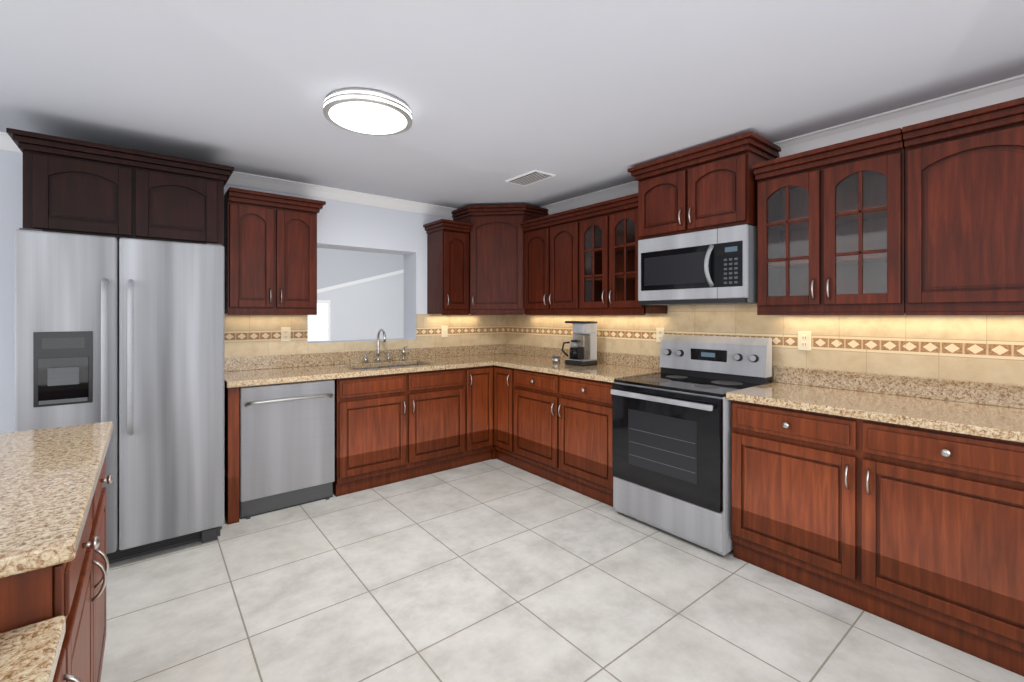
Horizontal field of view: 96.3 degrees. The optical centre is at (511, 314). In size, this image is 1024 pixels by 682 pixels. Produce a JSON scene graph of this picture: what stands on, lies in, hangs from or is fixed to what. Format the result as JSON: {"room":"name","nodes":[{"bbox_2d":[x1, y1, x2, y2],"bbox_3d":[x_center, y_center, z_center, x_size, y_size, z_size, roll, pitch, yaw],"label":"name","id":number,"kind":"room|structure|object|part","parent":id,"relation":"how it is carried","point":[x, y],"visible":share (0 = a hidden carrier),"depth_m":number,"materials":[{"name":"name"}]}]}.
{"room":"kitchen","nodes":[
{"label":"kitchen","id":0,"kind":"room"},
{"bbox_2d":[0,150,452,432],"bbox_3d":[-2.188,0.140,3.653,5.440,2.440,0.280,0,0,-38],"label":"wall","id":1,"kind":"structure","parent":0,"point":[341,225],"depth_m":4.00,"materials":[{"name":"paint"}]},
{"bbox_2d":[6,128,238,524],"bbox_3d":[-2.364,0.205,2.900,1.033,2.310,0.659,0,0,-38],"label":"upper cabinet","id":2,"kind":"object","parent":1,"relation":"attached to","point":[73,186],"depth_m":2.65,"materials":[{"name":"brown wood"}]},
{"bbox_3d":[-2.002,0.915,3.223,0.065,0.890,0.605,0,0,-38],"label":"base cabinet end panel","id":3,"kind":"part","parent":2,"relation":"part of","materials":[{"name":"brown wood"}]},
{"bbox_2d":[0,132,481,217],"bbox_3d":[-2.074,-1.038,3.510,5.200,0.085,0.085,0,0,-38],"label":"crown molding","id":4,"kind":"structure","parent":1,"relation":"attached to","point":[7,143],"depth_m":3.88,"materials":[{"name":"white"}]},
{"bbox_2d":[224,187,325,314],"bbox_3d":[-1.820,-0.442,3.518,0.648,0.887,0.369,0,0,-38],"label":"upper cabinet","id":5,"kind":"object","parent":1,"relation":"in","point":[270,253],"depth_m":3.37,"materials":[{"name":"brown wood"}]},
{"bbox_2d":[224,314,505,357],"bbox_3d":[-1.141,0.210,4.301,2.754,0.436,0.008,0,0,-38],"label":"tile","id":6,"kind":"structure","parent":1,"relation":"attached to","point":[251,335],"depth_m":3.96,"materials":[{"name":"beige tile"}]},
{"bbox_2d":[281,327,290,341],"bbox_3d":[-1.842,0.160,3.733,0.072,0.116,0.008,0,0,-38],"label":"electrical outlet","id":7,"kind":"object","parent":6,"relation":"attached to","point":[285,334],"visible":1,"depth_m":3.73,"materials":[{"name":"beige plastic"}]},
{"bbox_2d":[441,326,447,336],"bbox_3d":[-0.683,0.170,4.653,0.072,0.116,0.011,0,0,-38],"label":"light switch","id":8,"kind":"object","parent":6,"relation":"attached to","point":[444,331],"visible":1,"depth_m":4.65,"materials":[{"name":"beige plastic"}]},
{"bbox_2d":[423,219,471,314],"bbox_3d":[-0.629,-0.442,4.466,0.338,0.887,0.369,0,0,-38],"label":"upper cabinet","id":9,"kind":"object","parent":1,"relation":"in","point":[447,267],"depth_m":4.38,"materials":[{"name":"brown wood"}]},
{"bbox_2d":[455,204,538,314],"bbox_3d":[-0.127,-0.526,4.626,0.743,1.057,0.743,0,0,-38],"label":"upper cabinet","id":10,"kind":"object","parent":1,"relation":"attached to","point":[525,218],"depth_m":4.44,"materials":[{"name":"brown wood"}]},
{"bbox_2d":[451,205,548,220],"bbox_3d":[-0.136,-1.012,4.548,1.026,0.085,0.270,0,0,6],"label":"crown molding","id":11,"kind":"structure","parent":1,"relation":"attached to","point":[463,212],"depth_m":4.52,"materials":[{"name":"brown wood"}]},
{"bbox_2d":[317,273,403,340],"bbox_3d":[-4.105,-0.340,6.626,7.500,3.400,0.120,0,0,-39],"label":"wall","id":12,"kind":"structure","parent":0,"point":[365,310],"depth_m":7.82,"materials":[{"name":"paint"}]},
{"bbox_2d":[308,300,329,340],"bbox_3d":[-3.286,0.285,7.171,0.860,1.050,0.043,0,0,-38],"label":"window","id":13,"kind":"structure","parent":12,"relation":"in","point":[319,326],"depth_m":7.32,"materials":[{"name":"white glass"}]},
{"bbox_2d":[317,269,403,292],"bbox_3d":[-2.883,-0.455,7.499,4.500,1.310,0.034,0,0,-38],"label":"crown molding","id":14,"kind":"structure","parent":12,"relation":"attached to","point":[358,281],"depth_m":7.72,"materials":[{"name":"white wood"}]},
{"bbox_2d":[317,248,403,288],"bbox_3d":[-2.887,-0.950,7.505,4.500,2.180,0.019,0,0,-38],"label":"ceiling","id":15,"kind":"structure","parent":0,"point":[336,267],"depth_m":7.65,"materials":[{"name":"paint"}]},
{"bbox_2d":[0,0,1023,208],"bbox_3d":[-0.221,-1.110,1.180,5.440,0.060,6.600,0,0,-38],"label":"ceiling","id":16,"kind":"structure","parent":0,"point":[580,97],"depth_m":2.08,"materials":[{"name":"paint"}]},
{"bbox_2d":[323,87,412,135],"bbox_3d":[-0.745,-1.046,2.386,0.446,0.067,0.446,0,0,-38],"label":"ceiling lamp","id":17,"kind":"object","parent":16,"relation":"attached to","point":[367,111],"visible":1,"depth_m":2.29,"materials":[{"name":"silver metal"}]},
{"bbox_2d":[505,169,555,185],"bbox_3d":[0.141,-1.072,3.602,0.210,0.014,0.370,0,0,-38],"label":"ceiling vent","id":18,"kind":"object","parent":16,"relation":"in","point":[530,177],"visible":1,"depth_m":3.56,"materials":[{"name":"white metal"}]},
{"bbox_2d":[100,459,1023,681],"bbox_3d":[-0.221,1.390,1.180,5.440,0.060,6.600,0,0,-38],"label":"floor","id":19,"kind":"structure","parent":0,"point":[494,570],"depth_m":2.14,"materials":[{"name":"tile"}]},
{"bbox_2d":[0,455,112,681],"bbox_3d":[-1.467,0.915,1.160,0.674,0.890,1.180,0,0,-38],"label":"base cabinet","id":20,"kind":"object","parent":19,"relation":"on","point":[73,591],"visible":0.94,"depth_m":1.04,"materials":[{"name":"brown wood"}]},
{"bbox_2d":[0,421,112,577],"bbox_3d":[-1.496,0.450,1.149,0.695,0.040,1.260,0,0,-38],"label":"countertop","id":21,"kind":"structure","parent":20,"relation":"on","point":[49,477],"depth_m":1.12,"materials":[{"name":"stone"}]},
{"bbox_2d":[53,648,76,681],"bbox_3d":[-0.905,0.988,0.426,0.641,0.744,0.664,0,0,-38],"label":"base cabinet","id":22,"kind":"object","parent":19,"relation":"on","point":[60,675],"depth_m":0.85,"materials":[{"name":"brown wood"}]},
{"bbox_2d":[0,616,65,681],"bbox_3d":[-0.552,0.595,-0.050,0.680,0.040,1.848,0,0,-38],"label":"countertop","id":23,"kind":"structure","parent":22,"relation":"on","point":[30,653],"depth_m":0.79,"materials":[{"name":"stone"}]},
{"bbox_2d":[15,228,223,563],"bbox_3d":[-2.301,0.467,2.779,0.865,1.787,0.907,0,0,-38],"label":"refrigerator","id":24,"kind":"object","parent":19,"relation":"on","point":[125,336],"visible":0.83,"depth_m":2.49,"materials":[{"name":"silver metal"}]},
{"bbox_2d":[239,379,334,518],"bbox_3d":[-1.714,0.917,3.411,0.604,0.885,0.664,0,0,-38],"label":"dishwasher","id":25,"kind":"object","parent":19,"relation":"on","point":[286,445],"visible":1,"depth_m":3.18,"materials":[{"name":"grey metal"}]},
{"bbox_2d":[333,364,464,496],"bbox_3d":[-1.030,0.915,3.965,1.120,0.890,0.654,0,0,-38],"label":"base cabinet","id":26,"kind":"object","parent":19,"relation":"on","point":[393,428],"visible":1,"depth_m":3.68,"materials":[{"name":"brown wood"}]},
{"bbox_2d":[224,344,527,387],"bbox_3d":[-0.946,0.398,4.040,2.755,0.145,0.640,0,0,-39],"label":"countertop","id":27,"kind":"structure","parent":26,"relation":"on","point":[272,369],"depth_m":3.81,"materials":[{"name":"beige stone"}]},
{"bbox_2d":[352,364,417,369],"bbox_3d":[-1.061,0.566,3.955,0.748,0.189,0.418,0,0,-38],"label":"sink basin","id":28,"kind":"object","parent":27,"relation":"in","point":[384,367],"visible":0.04,"depth_m":4.14,"materials":[{"name":"silver metal"}]},
{"bbox_2d":[364,329,406,362],"bbox_3d":[-1.117,0.277,4.130,0.394,0.306,0.185,0,0,-38],"label":"faucet set","id":29,"kind":"object","parent":27,"relation":"on","point":[378,360],"visible":1,"depth_m":4.13,"materials":[{"name":"silver metal"}]},
{"bbox_2d":[463,365,492,465],"bbox_3d":[-0.471,0.915,4.410,0.310,0.890,0.654,0,0,-38],"label":"base cabinet","id":30,"kind":"object","parent":19,"relation":"on","point":[478,414],"visible":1,"depth_m":4.17,"materials":[{"name":"brown wood"}]},
{"bbox_2d":[492,346,660,382],"bbox_3d":[0.518,0.398,3.893,0.646,0.145,1.395,0,0,-39],"label":"countertop","id":31,"kind":"structure","parent":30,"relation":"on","point":[610,366],"depth_m":3.84,"materials":[{"name":"beige stone"}]},
{"bbox_2d":[552,356,560,362],"bbox_3d":[0.397,0.400,4.099,0.080,0.058,0.080,0,0,-38],"label":"tin canister","id":32,"kind":"object","parent":31,"relation":"on","point":[556,359],"visible":1,"depth_m":4.07,"materials":[{"name":"silver metal"}]},
{"bbox_2d":[561,321,597,365],"bbox_3d":[0.581,0.242,3.954,0.206,0.375,0.244,0,0,-38],"label":"coffee maker","id":33,"kind":"object","parent":31,"relation":"on","point":[583,348],"visible":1,"depth_m":3.89,"materials":[{"name":"silver plastic"}]},
{"bbox_2d":[491,365,495,459],"bbox_3d":[-0.125,0.915,4.725,0.617,0.890,0.590,0,0,-38],"label":"base cabinet","id":34,"kind":"object","parent":19,"relation":"on","point":[493,453],"visible":0.07,"depth_m":4.32,"materials":[{"name":"brown wood"}]},
{"bbox_2d":[493,365,516,466],"bbox_3d":[0.141,0.915,4.361,0.654,0.890,0.300,0,0,-38],"label":"base cabinet","id":35,"kind":"object","parent":19,"relation":"on","point":[503,410],"visible":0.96,"depth_m":4.16,"materials":[{"name":"brown wood"}]},
{"bbox_2d":[514,368,613,506],"bbox_3d":[0.591,0.915,3.796,0.654,0.890,1.140,0,0,-38],"label":"base cabinet","id":36,"kind":"object","parent":19,"relation":"on","point":[562,430],"visible":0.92,"depth_m":3.55,"materials":[{"name":"brown wood"}]},
{"bbox_2d":[611,334,771,554],"bbox_3d":[1.151,0.755,3.010,0.705,1.210,0.760,0,0,-38],"label":"range","id":37,"kind":"object","parent":19,"relation":"on","point":[671,447],"visible":0.94,"depth_m":2.85,"materials":[{"name":"silver metal"}]},
{"bbox_2d":[731,400,1023,676],"bbox_3d":[1.806,0.915,2.268,0.654,0.890,1.180,0,0,-38],"label":"base cabinet","id":38,"kind":"object","parent":19,"relation":"on","point":[918,530],"visible":1,"depth_m":2.00,"materials":[{"name":"brown wood"}]},
{"bbox_2d":[726,366,1023,442],"bbox_3d":[2.097,0.398,1.914,0.640,0.145,2.122,0,0,-39],"label":"countertop","id":39,"kind":"structure","parent":38,"relation":"on","point":[990,410],"depth_m":2.25,"materials":[{"name":"beige stone"}]},
{"bbox_3d":[1.948,0.140,2.727,0.120,2.440,6.320,0,0,-39],"label":"wall","id":40,"kind":"structure","parent":0,"visible":0},
{"bbox_2d":[520,209,579,314],"bbox_3d":[0.440,-0.442,4.213,0.369,0.887,0.715,0,0,-38],"label":"upper cabinet","id":41,"kind":"object","parent":40,"relation":"attached to","point":[551,264],"visible":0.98,"depth_m":4.09,"materials":[{"name":"brown wood"}]},
{"bbox_2d":[575,193,666,314],"bbox_3d":[0.862,-0.442,3.683,0.369,0.887,0.634,0,0,-38],"label":"upper cabinet","id":42,"kind":"object","parent":40,"relation":"attached to","point":[608,256],"visible":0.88,"depth_m":3.64,"materials":[{"name":"brown wood"}]},
{"bbox_2d":[627,131,780,239],"bbox_3d":[1.276,-0.797,3.107,0.439,0.515,0.871,0,0,-38],"label":"upper cabinet","id":43,"kind":"object","parent":40,"relation":"attached to","point":[709,186],"visible":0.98,"depth_m":2.91,"materials":[{"name":"brown wood"}]},
{"bbox_2d":[638,224,756,304],"bbox_3d":[1.273,-0.304,3.102,0.445,0.464,0.764,0,0,-38],"label":"microwave","id":44,"kind":"object","parent":43,"relation":"attached to","point":[717,266],"visible":1,"depth_m":2.92,"materials":[{"name":"silver metal"}]},
{"bbox_2d":[506,304,1023,385],"bbox_3d":[1.365,0.200,3.356,0.008,0.600,4.592,0,0,-38],"label":"tile","id":45,"kind":"structure","parent":40,"relation":"attached to","point":[983,348],"depth_m":2.65,"materials":[{"name":"beige tile"}]},
{"bbox_2d":[656,328,663,342],"bbox_3d":[1.163,0.160,3.597,0.008,0.116,0.072,0,0,-38],"label":"electrical outlet","id":46,"kind":"object","parent":45,"relation":"attached to","point":[659,333],"visible":0.88,"depth_m":3.60,"materials":[{"name":"beige plastic"}]},
{"bbox_2d":[798,331,810,350],"bbox_3d":[1.792,0.160,2.807,0.008,0.116,0.072,0,0,-38],"label":"electrical outlet","id":47,"kind":"object","parent":45,"relation":"attached to","point":[804,340],"visible":1,"depth_m":2.81,"materials":[{"name":"beige plastic"}]},
{"bbox_2d":[518,74,1023,214],"bbox_3d":[1.830,-1.038,2.709,0.085,0.085,6.200,0,0,-38],"label":"crown molding","id":48,"kind":"structure","parent":40,"relation":"attached to","point":[1001,91],"depth_m":2.48,"materials":[{"name":"white"}]},
{"bbox_2d":[752,128,904,314],"bbox_3d":[1.768,-0.442,2.545,0.369,0.887,0.680,0,0,-38],"label":"upper cabinet","id":49,"kind":"object","parent":40,"relation":"attached to","point":[830,229],"visible":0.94,"depth_m":2.49,"materials":[{"name":"brown wood"}]},
{"bbox_2d":[902,97,1023,314],"bbox_3d":[2.296,-0.442,1.881,0.369,0.887,1.008,0,0,-38],"label":"upper cabinet","id":50,"kind":"object","parent":40,"relation":"attached to","point":[964,213],"visible":1,"depth_m":2.02,"materials":[{"name":"brown wood"}]}
]}

